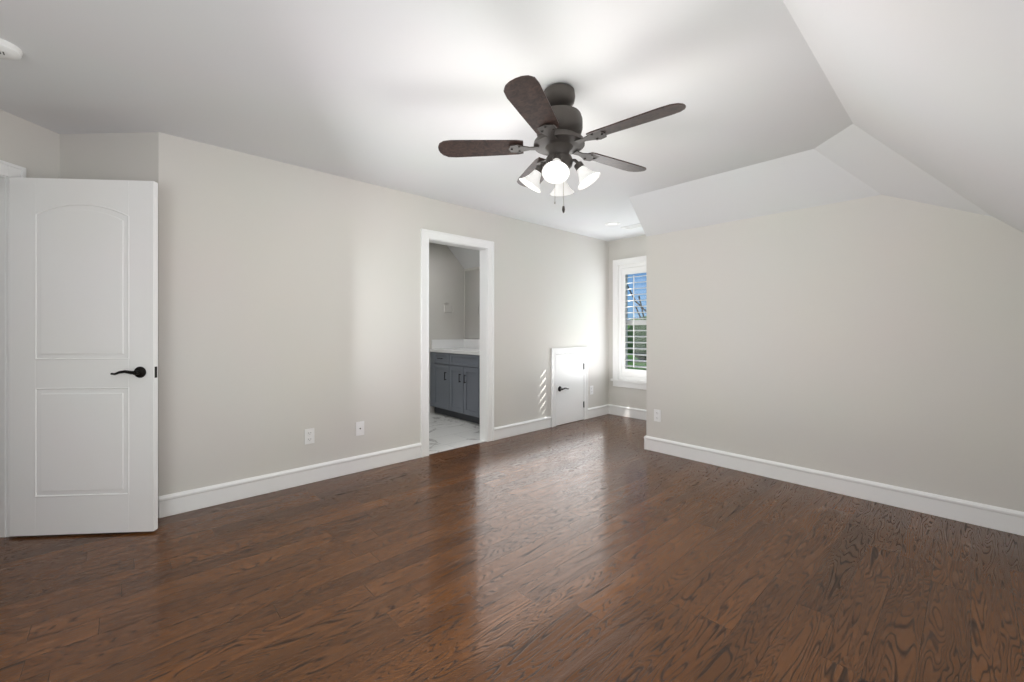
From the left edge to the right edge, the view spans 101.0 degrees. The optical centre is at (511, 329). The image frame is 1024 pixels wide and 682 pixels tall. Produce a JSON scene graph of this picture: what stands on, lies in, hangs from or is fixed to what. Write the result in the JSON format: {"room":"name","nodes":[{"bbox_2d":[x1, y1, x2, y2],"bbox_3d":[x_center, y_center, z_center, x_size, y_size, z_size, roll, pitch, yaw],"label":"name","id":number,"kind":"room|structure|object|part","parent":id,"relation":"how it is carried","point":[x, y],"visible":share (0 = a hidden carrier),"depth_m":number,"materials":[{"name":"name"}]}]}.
{"room":"empty bedroom","nodes":[
{"label":"empty bedroom","id":0,"kind":"room"},
{"bbox_2d":[0,110,59,178],"bbox_3d":[-3.755,-0.030,2.030,1.720,2.420,1.964,0,0,2],"label":"wall","id":1,"kind":"structure","parent":0,"point":[33,149],"depth_m":2.51,"materials":[{"name":"grey paint"}]},
{"bbox_2d":[0,160,25,536],"bbox_3d":[-2.944,0.115,2.008,0.144,2.130,0.950,0,0,2],"label":"trim","id":2,"kind":"structure","parent":1,"relation":"attached to","point":[7,170],"depth_m":2.40,"materials":[{"name":"white wood"}]},
{"bbox_2d":[9,177,157,535],"bbox_3d":[-2.464,0.153,2.436,0.624,2.030,0.510,0,0,-43],"label":"entry door","id":3,"kind":"structure","parent":1,"relation":"in","point":[83,356],"depth_m":2.41,"materials":[{"name":"white wood"}]},
{"bbox_2d":[60,132,158,517],"bbox_3d":[-2.540,-0.030,2.721,0.650,2.420,0.120,0,0,2],"label":"wall","id":4,"kind":"structure","parent":0,"point":[116,156],"depth_m":2.66,"materials":[{"name":"grey paint"}]},
{"bbox_2d":[159,132,608,495],"bbox_3d":[-0.414,-0.030,4.388,5.010,2.420,0.120,0,0,-43],"label":"wall","id":5,"kind":"structure","parent":0,"point":[289,304],"depth_m":3.27,"materials":[{"name":"grey paint"}]},
{"bbox_2d":[159,443,421,517],"bbox_3d":[-1.531,1.113,3.267,1.877,0.135,0.020,0,0,-43],"label":"baseboard","id":6,"kind":"structure","parent":5,"relation":"attached to","point":[199,498],"depth_m":3.09,"materials":[{"name":"white wood"}]},
{"bbox_2d":[305,428,313,443],"bbox_3d":[-1.558,0.820,3.248,0.070,0.115,0.009,0,0,-43],"label":"electrical outlet","id":7,"kind":"object","parent":5,"relation":"attached to","point":[309,436],"visible":1,"depth_m":3.25,"materials":[{"name":"plastic"}]},
{"bbox_2d":[356,421,363,435],"bbox_3d":[-1.265,0.823,3.517,0.070,0.115,0.010,0,0,-43],"label":"wall plate","id":8,"kind":"object","parent":5,"relation":"attached to","point":[359,428],"visible":1,"depth_m":3.51,"materials":[{"name":"plastic"}]},
{"bbox_2d":[421,229,493,456],"bbox_3d":[-0.558,0.122,4.240,0.874,2.115,0.144,0,0,-43],"label":"trim","id":9,"kind":"structure","parent":5,"relation":"attached to","point":[485,248],"depth_m":4.43,"materials":[{"name":"white wood"}]},
{"bbox_2d":[494,416,550,439],"bbox_3d":[0.135,1.113,4.799,0.904,0.135,0.019,0,0,-43],"label":"baseboard","id":10,"kind":"structure","parent":5,"relation":"attached to","point":[505,431],"depth_m":4.77,"materials":[{"name":"white wood"}]},
{"bbox_2d":[551,347,587,426],"bbox_3d":[0.738,0.703,5.350,0.708,0.954,0.023,0,0,-43],"label":"door frame","id":11,"kind":"structure","parent":5,"relation":"attached to","point":[571,350],"depth_m":5.23,"materials":[{"name":"white wood"}]},
{"bbox_2d":[556,353,583,425],"bbox_3d":[0.758,0.740,5.338,0.562,0.869,0.065,0,0,-43],"label":"access door","id":12,"kind":"structure","parent":5,"relation":"in","point":[569,388],"depth_m":5.34,"materials":[{"name":"white wood"}]},
{"bbox_2d":[588,404,610,418],"bbox_3d":[1.175,1.113,5.755,0.460,0.135,0.019,0,0,-43],"label":"baseboard","id":13,"kind":"structure","parent":5,"relation":"attached to","point":[597,411],"depth_m":5.77,"materials":[{"name":"white wood"}]},
{"bbox_2d":[0,0,852,241],"bbox_3d":[-1.050,-1.270,2.974,7.880,0.060,4.840,0,0,-43],"label":"ceiling","id":14,"kind":"structure","parent":0,"point":[391,94],"depth_m":2.12,"materials":[{"name":"white paint"}]},
{"bbox_2d":[0,38,22,59],"bbox_3d":[-2.230,-1.220,1.835,0.136,0.040,0.136,0,0,-43],"label":"smoke detector","id":15,"kind":"object","parent":14,"relation":"attached to","point":[9,51],"visible":1,"depth_m":1.84,"materials":[{"name":"plastic"}]},
{"bbox_2d":[438,75,685,212],"bbox_3d":[0.281,-0.921,2.181,1.200,0.638,1.193,0,0,-43],"label":"ceiling fan","id":16,"kind":"object","parent":14,"relation":"hanging from","point":[551,115],"depth_m":2.11,"materials":[{"name":"brown wood"}]},
{"bbox_3d":[0.244,-0.782,2.187,0.342,0.119,0.342,0,0,-33],"label":"ceiling fan shade","id":17,"kind":"part","parent":16,"relation":"part of","materials":[{"name":"white glass"}]},
{"bbox_2d":[605,222,619,225],"bbox_3d":[1.177,-1.237,4.940,0.176,0.006,0.176,0,0,-43],"label":"recessed light","id":18,"kind":"object","parent":14,"relation":"in","point":[612,223],"visible":1,"depth_m":4.93,"materials":[{"name":"plastic"}]},
{"bbox_2d":[621,223,641,229],"bbox_3d":[1.498,-1.236,5.019,0.150,0.008,0.380,0,0,-43],"label":"ceiling vent","id":19,"kind":"object","parent":14,"relation":"in","point":[632,226],"visible":0.65,"depth_m":5.05,"materials":[{"name":"plastic"}]},
{"bbox_2d":[429,242,463,412],"bbox_3d":[-1.831,-0.030,5.463,3.140,2.420,0.120,0,0,-43],"label":"wall","id":20,"kind":"structure","parent":0,"point":[447,270],"depth_m":6.16,"materials":[{"name":"grey paint"}]},
{"bbox_2d":[433,339,464,346],"bbox_3d":[-0.935,0.205,6.185,0.556,0.130,0.020,0,0,-43],"label":"backsplash","id":21,"kind":"structure","parent":20,"relation":"attached to","point":[439,342],"depth_m":6.19,"materials":[{"name":"white stone"}]},
{"bbox_2d":[429,412,484,453],"bbox_3d":[-1.469,1.210,4.641,3.780,0.060,1.880,0,0,-43],"label":"floor","id":22,"kind":"structure","parent":0,"point":[446,432],"depth_m":4.80,"materials":[{"name":"tile"}]},
{"bbox_2d":[429,351,479,423],"bbox_3d":[-0.421,0.744,5.588,0.648,0.869,1.596,0,0,-43],"label":"bathroom vanity","id":23,"kind":"object","parent":22,"relation":"on","point":[455,378],"depth_m":5.52,"materials":[{"name":"wood"}]},
{"bbox_2d":[429,347,479,354],"bbox_3d":[-0.413,0.290,5.595,0.626,0.040,1.596,0,0,-43],"label":"countertop","id":24,"kind":"structure","parent":23,"relation":"on","point":[468,350],"depth_m":5.77,"materials":[{"name":"white stone"}]},
{"bbox_2d":[464,266,479,338],"bbox_3d":[-0.123,0.105,5.837,0.120,2.150,1.620,0,0,-43],"label":"wall","id":25,"kind":"structure","parent":0,"point":[473,268],"depth_m":6.40,"materials":[{"name":"grey paint"}]},
{"bbox_2d":[465,269,479,338],"bbox_3d":[-0.296,-0.375,5.930,0.006,1.020,1.230,0,0,-43],"label":"bathroom mirror","id":26,"kind":"object","parent":25,"relation":"attached to","point":[472,304],"visible":0.36,"depth_m":6.24,"materials":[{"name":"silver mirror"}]},
{"bbox_2d":[465,339,479,346],"bbox_3d":[-0.190,0.205,5.800,0.020,0.130,1.596,0,0,-43],"label":"backsplash","id":27,"kind":"structure","parent":25,"relation":"attached to","point":[468,342],"depth_m":6.21,"materials":[{"name":"white stone"}]},
{"bbox_2d":[0,414,1023,681],"bbox_3d":[-0.423,1.210,2.396,8.020,0.060,6.500,0,0,-43],"label":"floor","id":28,"kind":"structure","parent":0,"point":[604,548],"depth_m":1.96,"materials":[{"name":"brown wood"}]},
{"bbox_2d":[609,235,645,409],"bbox_3d":[1.852,-0.030,5.521,0.160,2.420,1.520,0,0,-43],"label":"wall","id":29,"kind":"structure","parent":0,"point":[631,247],"depth_m":5.78,"materials":[{"name":"grey paint"}]},
{"bbox_2d":[610,256,645,389],"bbox_3d":[1.830,-0.091,5.511,0.205,1.748,1.145,0,0,-43],"label":"window","id":30,"kind":"structure","parent":29,"relation":"in","point":[627,383],"depth_m":5.82,"materials":[{"name":"white wood"}]},
{"bbox_2d":[619,263,645,380],"bbox_3d":[1.797,-0.102,5.480,0.108,1.541,0.921,0,0,-43],"label":"window shutters","id":31,"kind":"object","parent":30,"relation":"attached to","point":[624,372],"visible":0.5,"depth_m":5.73,"materials":[{"name":"white wood"}]},
{"bbox_3d":[1.873,-0.102,5.550,0.050,1.541,0.921,0,0,-43],"label":"window sash","id":32,"kind":"part","parent":30,"relation":"part of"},
{"bbox_2d":[611,404,645,419],"bbox_3d":[1.786,1.113,5.460,0.019,0.135,1.280,0,0,-43],"label":"baseboard","id":33,"kind":"structure","parent":29,"relation":"attached to","point":[624,411],"depth_m":5.69,"materials":[{"name":"white wood"}]},
{"bbox_2d":[447,149,881,268],"bbox_3d":[0.777,-1.086,4.586,0.392,0.392,4.940,0,0,-43],"label":"ceiling","id":34,"kind":"structure","parent":0,"point":[807,179],"depth_m":3.35,"materials":[{"name":"white paint"}]},
{"bbox_2d":[646,195,1023,511],"bbox_3d":[2.412,-0.030,3.080,0.120,2.420,3.070,0,0,-43],"label":"wall","id":35,"kind":"structure","parent":0,"point":[879,338],"depth_m":2.98,"materials":[{"name":"grey paint"}]},
{"bbox_2d":[654,409,660,421],"bbox_3d":[1.405,0.830,4.079,0.009,0.115,0.070,0,0,-43],"label":"electrical outlet","id":36,"kind":"object","parent":35,"relation":"attached to","point":[657,415],"visible":1,"depth_m":4.08,"materials":[{"name":"plastic"}]},
{"bbox_2d":[644,436,1023,535],"bbox_3d":[2.344,1.113,3.050,0.019,0.135,3.059,0,0,-43],"label":"baseboard","id":37,"kind":"structure","parent":35,"relation":"attached to","point":[990,516],"depth_m":2.95,"materials":[{"name":"white wood"}]},
{"bbox_2d":[783,0,1023,232],"bbox_3d":[0.589,-0.546,0.194,6.530,1.472,1.472,0,0,-43],"label":"ceiling","id":38,"kind":"structure","parent":0,"point":[934,88],"depth_m":1.52,"materials":[{"name":"white paint"}]},
{"bbox_2d":[814,124,992,216],"bbox_3d":[2.409,-0.965,2.613,0.624,0.649,0.874,0,0,-43],"label":"ceiling","id":39,"kind":"structure","parent":0,"point":[867,159],"depth_m":2.66,"materials":[{"name":"white paint"}]},
{"label":"outside","id":40,"kind":"structure","parent":0,"visible":0},
{"bbox_2d":[628,286,645,369],"bbox_3d":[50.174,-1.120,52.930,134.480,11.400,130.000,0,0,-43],"label":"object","id":41,"kind":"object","parent":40,"point":[638,339],"depth_m":55.08,"materials":[{"name":"green plant"}]}
]}

